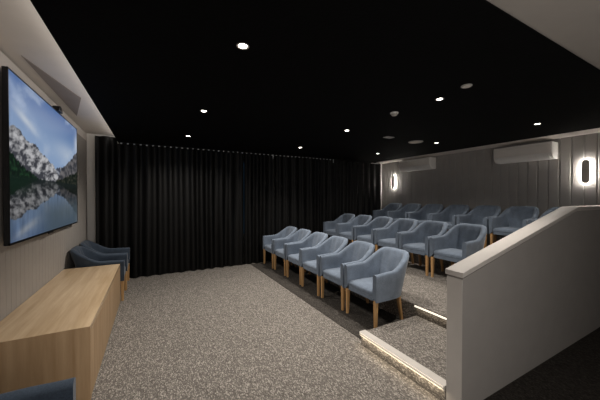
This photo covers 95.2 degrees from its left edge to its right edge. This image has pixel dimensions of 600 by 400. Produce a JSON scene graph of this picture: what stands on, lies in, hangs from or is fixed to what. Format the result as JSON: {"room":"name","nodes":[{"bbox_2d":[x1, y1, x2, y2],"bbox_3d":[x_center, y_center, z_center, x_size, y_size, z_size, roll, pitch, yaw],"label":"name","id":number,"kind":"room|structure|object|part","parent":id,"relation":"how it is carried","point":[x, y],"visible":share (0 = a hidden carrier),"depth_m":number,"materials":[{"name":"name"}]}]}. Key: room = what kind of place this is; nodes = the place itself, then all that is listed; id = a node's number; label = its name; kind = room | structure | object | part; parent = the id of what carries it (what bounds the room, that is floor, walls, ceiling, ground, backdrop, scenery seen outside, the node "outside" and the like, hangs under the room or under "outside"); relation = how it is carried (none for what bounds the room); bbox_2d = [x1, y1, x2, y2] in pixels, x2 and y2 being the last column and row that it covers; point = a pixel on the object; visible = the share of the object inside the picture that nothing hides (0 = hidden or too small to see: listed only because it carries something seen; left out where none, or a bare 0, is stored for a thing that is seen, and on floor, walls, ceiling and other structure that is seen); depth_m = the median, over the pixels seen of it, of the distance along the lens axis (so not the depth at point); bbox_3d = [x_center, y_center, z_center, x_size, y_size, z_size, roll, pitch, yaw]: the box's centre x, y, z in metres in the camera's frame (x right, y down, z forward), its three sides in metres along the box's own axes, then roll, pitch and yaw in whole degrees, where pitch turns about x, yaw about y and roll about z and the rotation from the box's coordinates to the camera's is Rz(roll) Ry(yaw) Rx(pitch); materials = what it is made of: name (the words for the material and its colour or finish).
{"room":"auditorium","nodes":[
{"label":"auditorium","id":0,"kind":"room"},
{"bbox_2d":[0,68,86,320],"bbox_3d":[-2.190,0.247,1.639,0.100,2.670,8.160,0,1,-28],"label":"wall","id":1,"kind":"structure","parent":0,"point":[26,266],"depth_m":2.94,"materials":[{"name":"beige paint"}]},
{"bbox_2d":[1,66,77,245],"bbox_3d":[-2.956,-0.358,3.236,0.074,1.476,2.320,0,1,-28],"label":"television","id":2,"kind":"object","parent":1,"relation":"attached to","point":[40,193],"visible":1,"depth_m":2.71,"materials":[{"name":"multicoloured glass"}]},
{"bbox_2d":[52,105,62,113],"bbox_3d":[-3.022,-1.134,3.414,0.075,0.071,0.161,0,1,-28],"label":"webcam","id":3,"kind":"object","parent":2,"relation":"on","point":[58,108],"visible":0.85,"depth_m":3.37,"materials":[{"name":"black plastic"}]},
{"bbox_2d":[0,51,86,140],"bbox_3d":[-2.188,-1.157,1.625,0.104,0.138,8.160,0,1,-28],"label":"wall band","id":4,"kind":"object","parent":1,"relation":"attached to","point":[4,60],"visible":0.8,"depth_m":2.86,"materials":[{"name":"white paint"}]},
{"bbox_2d":[0,0,113,135],"bbox_3d":[-1.905,-1.277,1.776,0.747,0.086,8.160,0,1,-28],"label":"ceiling","id":5,"kind":"structure","parent":0,"point":[23,32],"depth_m":2.47,"materials":[{"name":"white paint"}]},
{"bbox_2d":[86,133,118,242],"bbox_3d":[-3.072,0.126,5.855,2.550,2.820,0.100,0,1,-28],"label":"wall","id":6,"kind":"structure","parent":0,"point":[91,222],"depth_m":5.28,"materials":[{"name":"grey paint"}]},
{"bbox_2d":[30,0,599,163],"bbox_3d":[1.450,-1.179,3.588,7.118,0.162,8.160,0,1,-28],"label":"ceiling","id":7,"kind":"structure","parent":0,"point":[310,72],"depth_m":2.31,"materials":[{"name":"black paint"}]},
{"bbox_2d":[236,42,248,49],"bbox_3d":[-0.401,-1.078,1.919,0.088,0.006,0.088,0,1,-28],"label":"recessed light","id":8,"kind":"object","parent":7,"relation":"in","point":[243,46],"visible":1,"depth_m":1.92,"materials":[{"name":"grey plastic"}]},
{"bbox_2d":[119,142,379,163],"bbox_3d":[-0.497,-1.076,6.854,6.755,0.112,0.068,0,1,-28],"label":"track","id":9,"kind":"object","parent":7,"relation":"attached to","point":[119,142],"visible":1,"depth_m":6.29,"materials":[{"name":"black metal"}]},
{"bbox_2d":[95,136,243,277],"bbox_3d":[-2.569,0.162,5.775,2.830,2.741,0.092,0,1,-28],"label":"curtain","id":10,"kind":"object","parent":9,"relation":"hanging from","point":[175,209],"visible":0.92,"depth_m":5.69,"materials":[{"name":"black fabric"}]},
{"bbox_2d":[244,154,332,263],"bbox_3d":[-0.198,0.209,7.054,2.533,2.618,0.091,0,1,-28],"label":"curtain","id":11,"kind":"object","parent":9,"relation":"hanging from","point":[280,192],"visible":0.72,"depth_m":6.88,"materials":[{"name":"black fabric"}]},
{"bbox_2d":[333,161,380,220],"bbox_3d":[1.704,0.198,8.080,1.770,2.618,0.099,0,1,-28],"label":"curtain","id":12,"kind":"object","parent":9,"relation":"hanging from","point":[356,185],"visible":0.54,"depth_m":8.03,"materials":[{"name":"black fabric"}]},
{"bbox_2d":[408,140,422,143],"bbox_3d":[2.213,-1.109,5.238,0.264,0.016,0.264,0,1,-28],"label":"ceiling speaker","id":13,"kind":"object","parent":7,"relation":"attached to","point":[414,141],"visible":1,"depth_m":5.17,"materials":[{"name":"grey plastic"}]},
{"bbox_2d":[461,84,471,87],"bbox_3d":[1.583,-1.081,2.603,0.096,0.012,0.096,0,1,-28],"label":"ceiling speaker","id":14,"kind":"object","parent":7,"relation":"attached to","point":[464,85],"visible":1,"depth_m":2.59,"materials":[{"name":"grey plastic"}]},
{"bbox_2d":[91,259,599,399],"bbox_3d":[1.175,1.619,3.470,7.745,0.126,8.160,0,1,-28],"label":"floor","id":15,"kind":"structure","parent":0,"point":[235,332],"depth_m":2.78,"materials":[{"name":"beige carpet"}]},
{"bbox_2d":[0,377,75,399],"bbox_3d":[-1.318,1.141,0.994,0.688,0.897,0.620,0,1,-29],"label":"armchair","id":16,"kind":"object","parent":15,"relation":"on","point":[65,389],"visible":1,"depth_m":1.33,"materials":[{"name":"blue fabric"}]},
{"bbox_2d":[0,264,119,399],"bbox_3d":[-2.481,1.275,3.002,0.661,0.585,2.285,0,1,-28],"label":"credenza","id":17,"kind":"object","parent":15,"relation":"on","point":[62,331],"visible":1,"depth_m":2.18,"materials":[{"name":"brown wood"}]},
{"bbox_3d":[-1.948,1.285,2.013,0.661,0.585,0.038,0,1,-28],"label":"panel","id":18,"kind":"part","parent":17,"relation":"part of","materials":[{"name":"brown wood"}]},
{"bbox_3d":[-1.807,1.294,2.424,0.021,0.534,0.551,0,1,-28],"label":"door","id":19,"kind":"part","parent":17,"relation":"part of","materials":[{"name":"brown wood"}]},
{"bbox_3d":[-2.070,1.289,2.910,0.021,0.534,0.551,0,1,-28],"label":"door","id":20,"kind":"part","parent":17,"relation":"part of","materials":[{"name":"brown wood"}]},
{"bbox_3d":[-2.332,1.284,3.396,0.021,0.534,0.551,0,1,-28],"label":"door","id":21,"kind":"part","parent":17,"relation":"part of","materials":[{"name":"brown wood"}]},
{"bbox_3d":[-2.594,1.278,3.882,0.021,0.534,0.551,0,1,-28],"label":"door","id":22,"kind":"part","parent":17,"relation":"part of","materials":[{"name":"brown wood"}]},
{"bbox_2d":[70,246,126,300],"bbox_3d":[-3.146,1.133,4.309,0.688,0.840,0.620,0,1,-28],"label":"armchair","id":23,"kind":"object","parent":15,"relation":"on","point":[82,256],"visible":0.48,"depth_m":4.20,"materials":[{"name":"blue fabric"}]},
{"bbox_3d":[-3.146,0.976,4.307,0.688,0.526,0.620,0,1,-28],"label":"backrest","id":24,"kind":"part","parent":23,"relation":"part of","materials":[{"name":"blue fabric"}]},
{"bbox_3d":[-2.743,1.391,4.225,0.047,0.325,0.047,0,1,-28],"label":"leg","id":25,"kind":"part","parent":23,"relation":"part of","materials":[{"name":"brown wood"}]},
{"bbox_3d":[-2.997,1.386,4.697,0.047,0.325,0.047,0,1,-28],"label":"leg","id":26,"kind":"part","parent":23,"relation":"part of","materials":[{"name":"brown wood"}]},
{"bbox_2d":[80,240,129,280],"bbox_3d":[-3.443,1.127,4.859,0.688,0.840,0.620,0,1,-28],"label":"armchair","id":27,"kind":"object","parent":15,"relation":"on","point":[88,244],"visible":0.31,"depth_m":5.02,"materials":[{"name":"blue fabric"}]},
{"bbox_3d":[-3.294,1.380,5.247,0.047,0.325,0.047,0,1,-28],"label":"leg","id":28,"kind":"part","parent":27,"relation":"part of","materials":[{"name":"brown wood"}]},
{"bbox_2d":[251,260,399,338],"bbox_3d":[0.135,1.543,4.948,0.820,0.006,3.950,0,1,-28],"label":"strip","id":29,"kind":"object","parent":15,"relation":"on","point":[359,318],"visible":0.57,"depth_m":4.18,"materials":[{"name":"carpet"}]},
{"bbox_2d":[263,226,296,268],"bbox_3d":[-0.450,1.083,6.492,0.688,0.879,0.620,0,1,-28],"label":"armchair","id":30,"kind":"object","parent":29,"relation":"on","point":[288,231],"visible":0.54,"depth_m":6.57,"materials":[{"name":"blue fabric"}]},
{"bbox_3d":[-0.853,1.352,6.585,0.047,0.340,0.047,0,1,-28],"label":"leg","id":31,"kind":"part","parent":30,"relation":"part of","materials":[{"name":"brown wood"}]},
{"bbox_3d":[-0.602,1.357,6.111,0.047,0.340,0.047,0,1,-28],"label":"leg","id":32,"kind":"part","parent":30,"relation":"part of","materials":[{"name":"brown wood"}]},
{"bbox_3d":[-0.450,0.919,6.490,0.688,0.551,0.620,0,1,-28],"label":"backrest","id":33,"kind":"part","parent":30,"relation":"part of","materials":[{"name":"blue fabric"}]},
{"bbox_2d":[273,229,310,275],"bbox_3d":[-0.143,1.089,5.932,0.688,0.879,0.620,0,1,-28],"label":"armchair","id":34,"kind":"object","parent":29,"relation":"on","point":[279,245],"visible":0.59,"depth_m":6.01,"materials":[{"name":"blue fabric"}]},
{"bbox_3d":[-0.546,1.358,6.026,0.047,0.340,0.047,0,1,-28],"label":"leg","id":35,"kind":"part","parent":34,"relation":"part of","materials":[{"name":"brown wood"}]},
{"bbox_3d":[-0.235,1.107,5.884,0.450,0.100,0.476,0,1,-28],"label":"seat","id":36,"kind":"part","parent":34,"relation":"part of","materials":[{"name":"blue fabric"}]},
{"bbox_3d":[-0.297,1.363,5.551,0.047,0.340,0.047,0,1,-28],"label":"leg","id":37,"kind":"part","parent":34,"relation":"part of","materials":[{"name":"brown wood"}]},
{"bbox_3d":[-0.143,0.925,5.930,0.688,0.551,0.620,0,1,-28],"label":"backrest","id":38,"kind":"part","parent":34,"relation":"part of","materials":[{"name":"blue fabric"}]},
{"bbox_2d":[286,232,327,284],"bbox_3d":[0.162,1.095,5.372,0.688,0.879,0.620,0,1,-29],"label":"armchair","id":39,"kind":"object","parent":29,"relation":"on","point":[315,239],"visible":0.49,"depth_m":5.46,"materials":[{"name":"blue fabric"}]},
{"bbox_3d":[-0.243,1.364,5.457,0.047,0.340,0.047,0,1,-29],"label":"leg","id":40,"kind":"part","parent":39,"relation":"part of","materials":[{"name":"brown wood"}]},
{"bbox_3d":[0.070,1.114,5.322,0.450,0.100,0.476,0,1,-29],"label":"seat","id":41,"kind":"part","parent":39,"relation":"part of","materials":[{"name":"blue fabric"}]},
{"bbox_3d":[0.087,1.177,5.332,0.482,0.060,0.480,0,1,-29],"label":"seat","id":42,"kind":"part","parent":39,"relation":"part of","materials":[{"name":"blue fabric"}]},
{"bbox_3d":[0.162,0.931,5.370,0.688,0.551,0.620,0,1,-29],"label":"backrest","id":43,"kind":"part","parent":39,"relation":"part of","materials":[{"name":"blue fabric"}]},
{"bbox_2d":[300,236,347,295],"bbox_3d":[0.453,1.102,4.803,0.688,0.879,0.620,0,1,-28],"label":"armchair","id":44,"kind":"object","parent":29,"relation":"on","point":[309,257],"visible":0.62,"depth_m":4.88,"materials":[{"name":"blue fabric"}]},
{"bbox_3d":[0.050,1.370,4.894,0.047,0.340,0.047,0,1,-28],"label":"leg","id":45,"kind":"part","parent":44,"relation":"part of","materials":[{"name":"brown wood"}]},
{"bbox_3d":[0.361,1.120,4.754,0.450,0.100,0.476,0,1,-28],"label":"seat","id":46,"kind":"part","parent":44,"relation":"part of","materials":[{"name":"blue fabric"}]},
{"bbox_3d":[0.378,1.184,4.764,0.482,0.060,0.480,0,1,-28],"label":"seat","id":47,"kind":"part","parent":44,"relation":"part of","materials":[{"name":"blue fabric"}]},
{"bbox_3d":[0.302,1.375,4.421,0.047,0.340,0.047,0,1,-28],"label":"leg","id":48,"kind":"part","parent":44,"relation":"part of","materials":[{"name":"brown wood"}]},
{"bbox_3d":[0.453,0.938,4.801,0.688,0.551,0.620,0,1,-28],"label":"backrest","id":49,"kind":"part","parent":44,"relation":"part of","materials":[{"name":"blue fabric"}]},
{"bbox_2d":[320,241,374,310],"bbox_3d":[0.761,1.108,4.243,0.688,0.879,0.620,0,1,-28],"label":"armchair","id":50,"kind":"object","parent":29,"relation":"on","point":[331,265],"visible":0.55,"depth_m":4.32,"materials":[{"name":"blue fabric"}]},
{"bbox_3d":[0.359,1.376,4.338,0.047,0.340,0.047,0,1,-28],"label":"leg","id":51,"kind":"part","parent":50,"relation":"part of","materials":[{"name":"brown wood"}]},
{"bbox_3d":[0.669,1.126,4.195,0.450,0.100,0.476,0,1,-28],"label":"seat","id":52,"kind":"part","parent":50,"relation":"part of","materials":[{"name":"blue fabric"}]},
{"bbox_3d":[0.686,1.190,4.205,0.482,0.060,0.480,0,1,-28],"label":"seat","id":53,"kind":"part","parent":50,"relation":"part of","materials":[{"name":"blue fabric"}]},
{"bbox_3d":[0.607,1.382,3.863,0.047,0.340,0.047,0,1,-28],"label":"leg","id":54,"kind":"part","parent":50,"relation":"part of","materials":[{"name":"brown wood"}]},
{"bbox_3d":[0.761,0.944,4.241,0.688,0.551,0.620,0,1,-28],"label":"backrest","id":55,"kind":"part","parent":50,"relation":"part of","materials":[{"name":"blue fabric"}]},
{"bbox_2d":[344,247,408,327],"bbox_3d":[1.062,1.114,3.681,0.688,0.879,0.620,0,1,-28],"label":"armchair","id":56,"kind":"object","parent":29,"relation":"on","point":[379,278],"visible":0.99,"depth_m":3.61,"materials":[{"name":"blue fabric"}]},
{"bbox_3d":[0.658,1.383,3.770,0.047,0.340,0.047,0,1,-28],"label":"leg","id":57,"kind":"part","parent":56,"relation":"part of","materials":[{"name":"brown wood"}]},
{"bbox_3d":[0.970,1.132,3.631,0.450,0.100,0.476,0,1,-28],"label":"seat","id":58,"kind":"part","parent":56,"relation":"part of","materials":[{"name":"blue fabric"}]},
{"bbox_3d":[0.987,1.196,3.641,0.482,0.060,0.480,0,1,-28],"label":"seat","id":59,"kind":"part","parent":56,"relation":"part of","materials":[{"name":"blue fabric"}]},
{"bbox_3d":[0.912,1.388,3.299,0.047,0.340,0.047,0,1,-28],"label":"leg","id":60,"kind":"part","parent":56,"relation":"part of","materials":[{"name":"brown wood"}]},
{"bbox_3d":[1.292,1.385,3.559,0.092,0.340,0.055,0,1,-28],"label":"leg","id":61,"kind":"part","parent":56,"relation":"part of","materials":[{"name":"brown wood"}]},
{"bbox_2d":[359,316,446,399],"bbox_3d":[1.273,1.500,2.757,0.898,0.139,0.985,0,1,-28],"label":"step","id":62,"kind":"structure","parent":15,"relation":"on","point":[415,346],"depth_m":2.68,"materials":[{"name":"beige carpet"}]},
{"bbox_2d":[289,261,447,328],"bbox_3d":[1.526,1.409,5.137,1.810,0.270,4.935,0,1,-28],"label":"floor","id":63,"kind":"structure","parent":0,"point":[429,293],"depth_m":3.77,"materials":[{"name":"beige carpet"}]},
{"bbox_2d":[323,213,354,243],"bbox_3d":[1.076,0.810,7.306,0.688,0.879,0.620,0,1,-29],"label":"armchair","id":64,"kind":"object","parent":63,"relation":"on","point":[329,227],"visible":0.58,"depth_m":7.39,"materials":[{"name":"blue fabric"}]},
{"bbox_3d":[0.986,0.828,7.256,0.450,0.100,0.476,0,1,-29],"label":"seat","id":65,"kind":"part","parent":64,"relation":"part of","materials":[{"name":"blue fabric"}]},
{"bbox_2d":[337,215,371,241],"bbox_3d":[1.378,0.817,6.734,0.688,0.879,0.620,0,1,-29],"label":"armchair","id":66,"kind":"object","parent":63,"relation":"on","point":[346,230],"visible":0.62,"depth_m":6.83,"materials":[{"name":"blue fabric"}]},
{"bbox_3d":[1.286,0.835,6.684,0.450,0.100,0.476,0,1,-29],"label":"seat","id":67,"kind":"part","parent":66,"relation":"part of","materials":[{"name":"blue fabric"}]},
{"bbox_2d":[354,216,392,251],"bbox_3d":[1.692,0.823,6.167,0.688,0.879,0.620,0,1,-28],"label":"armchair","id":68,"kind":"object","parent":63,"relation":"on","point":[365,233],"visible":0.63,"depth_m":6.26,"materials":[{"name":"blue fabric"}]},
{"bbox_3d":[1.600,0.841,6.119,0.450,0.100,0.476,0,1,-28],"label":"seat","id":69,"kind":"part","parent":68,"relation":"part of","materials":[{"name":"blue fabric"}]},
{"bbox_2d":[374,218,417,263],"bbox_3d":[1.999,0.829,5.599,0.688,0.879,0.620,0,1,-29],"label":"armchair","id":70,"kind":"object","parent":63,"relation":"on","point":[389,236],"visible":0.67,"depth_m":5.67,"materials":[{"name":"blue fabric"}]},
{"bbox_3d":[1.908,0.847,5.548,0.450,0.100,0.476,0,1,-29],"label":"seat","id":71,"kind":"part","parent":70,"relation":"part of","materials":[{"name":"blue fabric"}]},
{"bbox_3d":[1.925,0.911,5.559,0.482,0.060,0.480,0,1,-29],"label":"seat","id":72,"kind":"part","parent":70,"relation":"part of","materials":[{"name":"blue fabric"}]},
{"bbox_3d":[1.999,0.665,5.597,0.688,0.551,0.620,0,1,-29],"label":"backrest","id":73,"kind":"part","parent":70,"relation":"part of","materials":[{"name":"blue fabric"}]},
{"bbox_2d":[399,221,447,275],"bbox_3d":[2.298,0.835,5.025,0.688,0.879,0.620,0,1,-29],"label":"armchair","id":74,"kind":"object","parent":63,"relation":"on","point":[416,241],"visible":0.71,"depth_m":5.09,"materials":[{"name":"blue fabric"}]},
{"bbox_3d":[2.207,0.853,4.974,0.450,0.100,0.476,0,1,-29],"label":"seat","id":75,"kind":"part","parent":74,"relation":"part of","materials":[{"name":"blue fabric"}]},
{"bbox_3d":[2.224,0.917,4.984,0.482,0.060,0.480,0,1,-29],"label":"seat","id":76,"kind":"part","parent":74,"relation":"part of","materials":[{"name":"blue fabric"}]},
{"bbox_3d":[2.298,0.671,5.023,0.688,0.551,0.620,0,1,-29],"label":"backrest","id":77,"kind":"part","parent":74,"relation":"part of","materials":[{"name":"blue fabric"}]},
{"bbox_3d":[2.155,1.109,4.641,0.047,0.340,0.047,0,1,-29],"label":"leg","id":78,"kind":"part","parent":74,"relation":"part of","materials":[{"name":"brown wood"}]},
{"bbox_3d":[2.530,1.106,4.907,0.092,0.340,0.055,0,1,-29],"label":"leg","id":79,"kind":"part","parent":74,"relation":"part of","materials":[{"name":"brown wood"}]},
{"bbox_2d":[414,305,446,319],"bbox_3d":[1.661,1.322,2.976,0.007,0.018,0.985,0,1,-28],"label":"light strip","id":80,"kind":"object","parent":63,"relation":"attached to","point":[414,305],"visible":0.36,"depth_m":3.20,"materials":[{"name":"beige plastic"}]},
{"bbox_2d":[429,223,486,276],"bbox_3d":[2.605,0.842,4.454,0.688,0.879,0.620,0,1,-27],"label":"armchair","id":81,"kind":"object","parent":63,"relation":"on","point":[462,240],"visible":0.9,"depth_m":4.52,"materials":[{"name":"blue fabric"}]},
{"bbox_3d":[2.203,1.110,4.550,0.047,0.340,0.047,0,1,-27],"label":"leg","id":82,"kind":"part","parent":81,"relation":"part of","materials":[{"name":"brown wood"}]},
{"bbox_3d":[2.530,0.923,4.416,0.482,0.060,0.480,0,1,-27],"label":"seat","id":83,"kind":"part","parent":81,"relation":"part of","materials":[{"name":"blue fabric"}]},
{"bbox_3d":[2.513,0.860,4.406,0.450,0.100,0.476,0,1,-27],"label":"seat","id":84,"kind":"part","parent":81,"relation":"part of","materials":[{"name":"blue fabric"}]},
{"bbox_3d":[2.605,0.678,4.452,0.688,0.551,0.620,0,1,-27],"label":"backrest","id":85,"kind":"part","parent":81,"relation":"part of","materials":[{"name":"blue fabric"}]},
{"bbox_2d":[375,163,381,208],"bbox_3d":[0.952,0.102,8.026,3.795,2.820,0.100,0,1,-28],"label":"wall","id":86,"kind":"structure","parent":0,"point":[375,163],"depth_m":8.87,"materials":[{"name":"grey paint"}]},
{"bbox_2d":[347,239,488,269],"bbox_3d":[3.144,1.264,6.008,1.865,0.540,4.935,0,1,-28],"label":"floor","id":87,"kind":"structure","parent":0,"point":[446,264],"depth_m":5.26,"materials":[{"name":"beige carpet"}]},
{"bbox_2d":[373,203,401,218],"bbox_3d":[2.642,0.531,8.148,0.688,0.879,0.620,0,1,-29],"label":"armchair","id":88,"kind":"object","parent":87,"relation":"on","point":[392,206],"visible":0.4,"depth_m":8.29,"materials":[{"name":"blue fabric"}]},
{"bbox_2d":[389,203,420,222],"bbox_3d":[2.945,0.537,7.575,0.688,0.879,0.620,0,1,-28],"label":"armchair","id":89,"kind":"object","parent":87,"relation":"on","point":[403,212],"visible":0.52,"depth_m":7.72,"materials":[{"name":"blue fabric"}]},
{"bbox_2d":[408,204,442,225],"bbox_3d":[3.257,0.543,7.009,0.688,0.879,0.620,0,1,-29],"label":"armchair","id":90,"kind":"object","parent":87,"relation":"on","point":[423,214],"visible":0.48,"depth_m":7.15,"materials":[{"name":"blue fabric"}]},
{"bbox_2d":[430,205,469,231],"bbox_3d":[3.558,0.550,6.435,0.688,0.879,0.620,0,1,-27],"label":"armchair","id":91,"kind":"object","parent":87,"relation":"on","point":[449,214],"visible":0.5,"depth_m":6.56,"materials":[{"name":"blue fabric"}]},
{"bbox_2d":[457,205,500,247],"bbox_3d":[3.866,0.556,5.866,0.688,0.879,0.620,0,1,-28],"label":"armchair","id":92,"kind":"object","parent":87,"relation":"on","point":[480,215],"visible":0.48,"depth_m":5.98,"materials":[{"name":"blue fabric"}]},
{"bbox_3d":[3.866,0.392,5.864,0.688,0.551,0.620,0,1,-28],"label":"backrest","id":93,"kind":"part","parent":92,"relation":"part of","materials":[{"name":"blue fabric"}]},
{"bbox_2d":[489,206,538,244],"bbox_3d":[4.174,0.562,5.298,0.688,0.879,0.620,0,1,-29],"label":"armchair","id":94,"kind":"object","parent":87,"relation":"on","point":[512,219],"visible":0.58,"depth_m":5.38,"materials":[{"name":"blue fabric"}]},
{"bbox_3d":[3.769,0.831,5.385,0.047,0.340,0.047,0,1,-29],"label":"leg","id":95,"kind":"part","parent":94,"relation":"part of","materials":[{"name":"brown wood"}]},
{"bbox_3d":[4.099,0.644,5.258,0.482,0.060,0.480,0,1,-29],"label":"seat","id":96,"kind":"part","parent":94,"relation":"part of","materials":[{"name":"blue fabric"}]},
{"bbox_3d":[4.082,0.580,5.248,0.450,0.100,0.476,0,1,-29],"label":"seat","id":97,"kind":"part","parent":94,"relation":"part of","materials":[{"name":"blue fabric"}]},
{"bbox_2d":[528,207,559,223],"bbox_3d":[4.485,0.569,4.730,0.688,0.879,0.620,0,1,-27],"label":"armchair","id":98,"kind":"object","parent":87,"relation":"on","point":[550,210],"visible":0.11,"depth_m":5.00,"materials":[{"name":"blue fabric"}]},
{"bbox_2d":[382,133,599,244],"bbox_3d":[4.627,0.207,5.316,0.100,2.670,8.160,0,1,-28],"label":"wall","id":99,"kind":"structure","parent":0,"point":[473,179],"depth_m":5.82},
{"bbox_2d":[392,175,394,187],"bbox_3d":[2.875,-0.552,8.397,0.062,0.400,0.104,0,1,-28],"label":"wall light","id":100,"kind":"object","parent":99,"relation":"attached to","point":[393,176],"visible":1,"depth_m":8.37,"materials":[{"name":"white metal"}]},
{"bbox_2d":[399,157,435,171],"bbox_3d":[3.208,-0.964,7.550,0.268,0.316,1.000,0,1,-28],"label":"air conditioner","id":101,"kind":"object","parent":99,"relation":"attached to","point":[427,163],"visible":1,"depth_m":7.36,"materials":[{"name":"white plastic"}]},
{"bbox_3d":[3.096,-1.000,7.489,0.012,0.155,0.976,0,1,-28],"label":"panel","id":102,"kind":"part","parent":101,"relation":"part of","materials":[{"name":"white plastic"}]},
{"bbox_2d":[494,141,557,163],"bbox_3d":[4.384,-0.905,5.372,0.268,0.316,0.950,0,1,-28],"label":"air conditioner","id":103,"kind":"object","parent":99,"relation":"attached to","point":[544,150],"visible":1,"depth_m":5.22,"materials":[{"name":"white plastic"}]},
{"bbox_3d":[4.271,-0.941,5.311,0.012,0.155,0.926,0,1,-28],"label":"panel","id":104,"kind":"part","parent":103,"relation":"part of","materials":[{"name":"white plastic"}]},
{"bbox_2d":[581,160,589,182],"bbox_3d":[4.884,-0.486,4.675,0.062,0.400,0.104,0,1,-28],"label":"wall light","id":105,"kind":"object","parent":99,"relation":"attached to","point":[585,165],"visible":1,"depth_m":4.66,"materials":[{"name":"brown metal"}]},
{"bbox_2d":[445,205,599,399],"bbox_3d":[3.159,0.820,3.139,4.557,1.492,0.140,0,1,-28],"label":"wall","id":106,"kind":"structure","parent":0,"point":[515,303],"depth_m":2.44,"materials":[{"name":"beige paint"}]},
{"bbox_3d":[1.163,1.081,2.065,0.008,0.992,0.118,0,1,-28],"label":"panel","id":107,"kind":"part","parent":106,"relation":"part of","materials":[{"name":"grey paint"}]}
]}

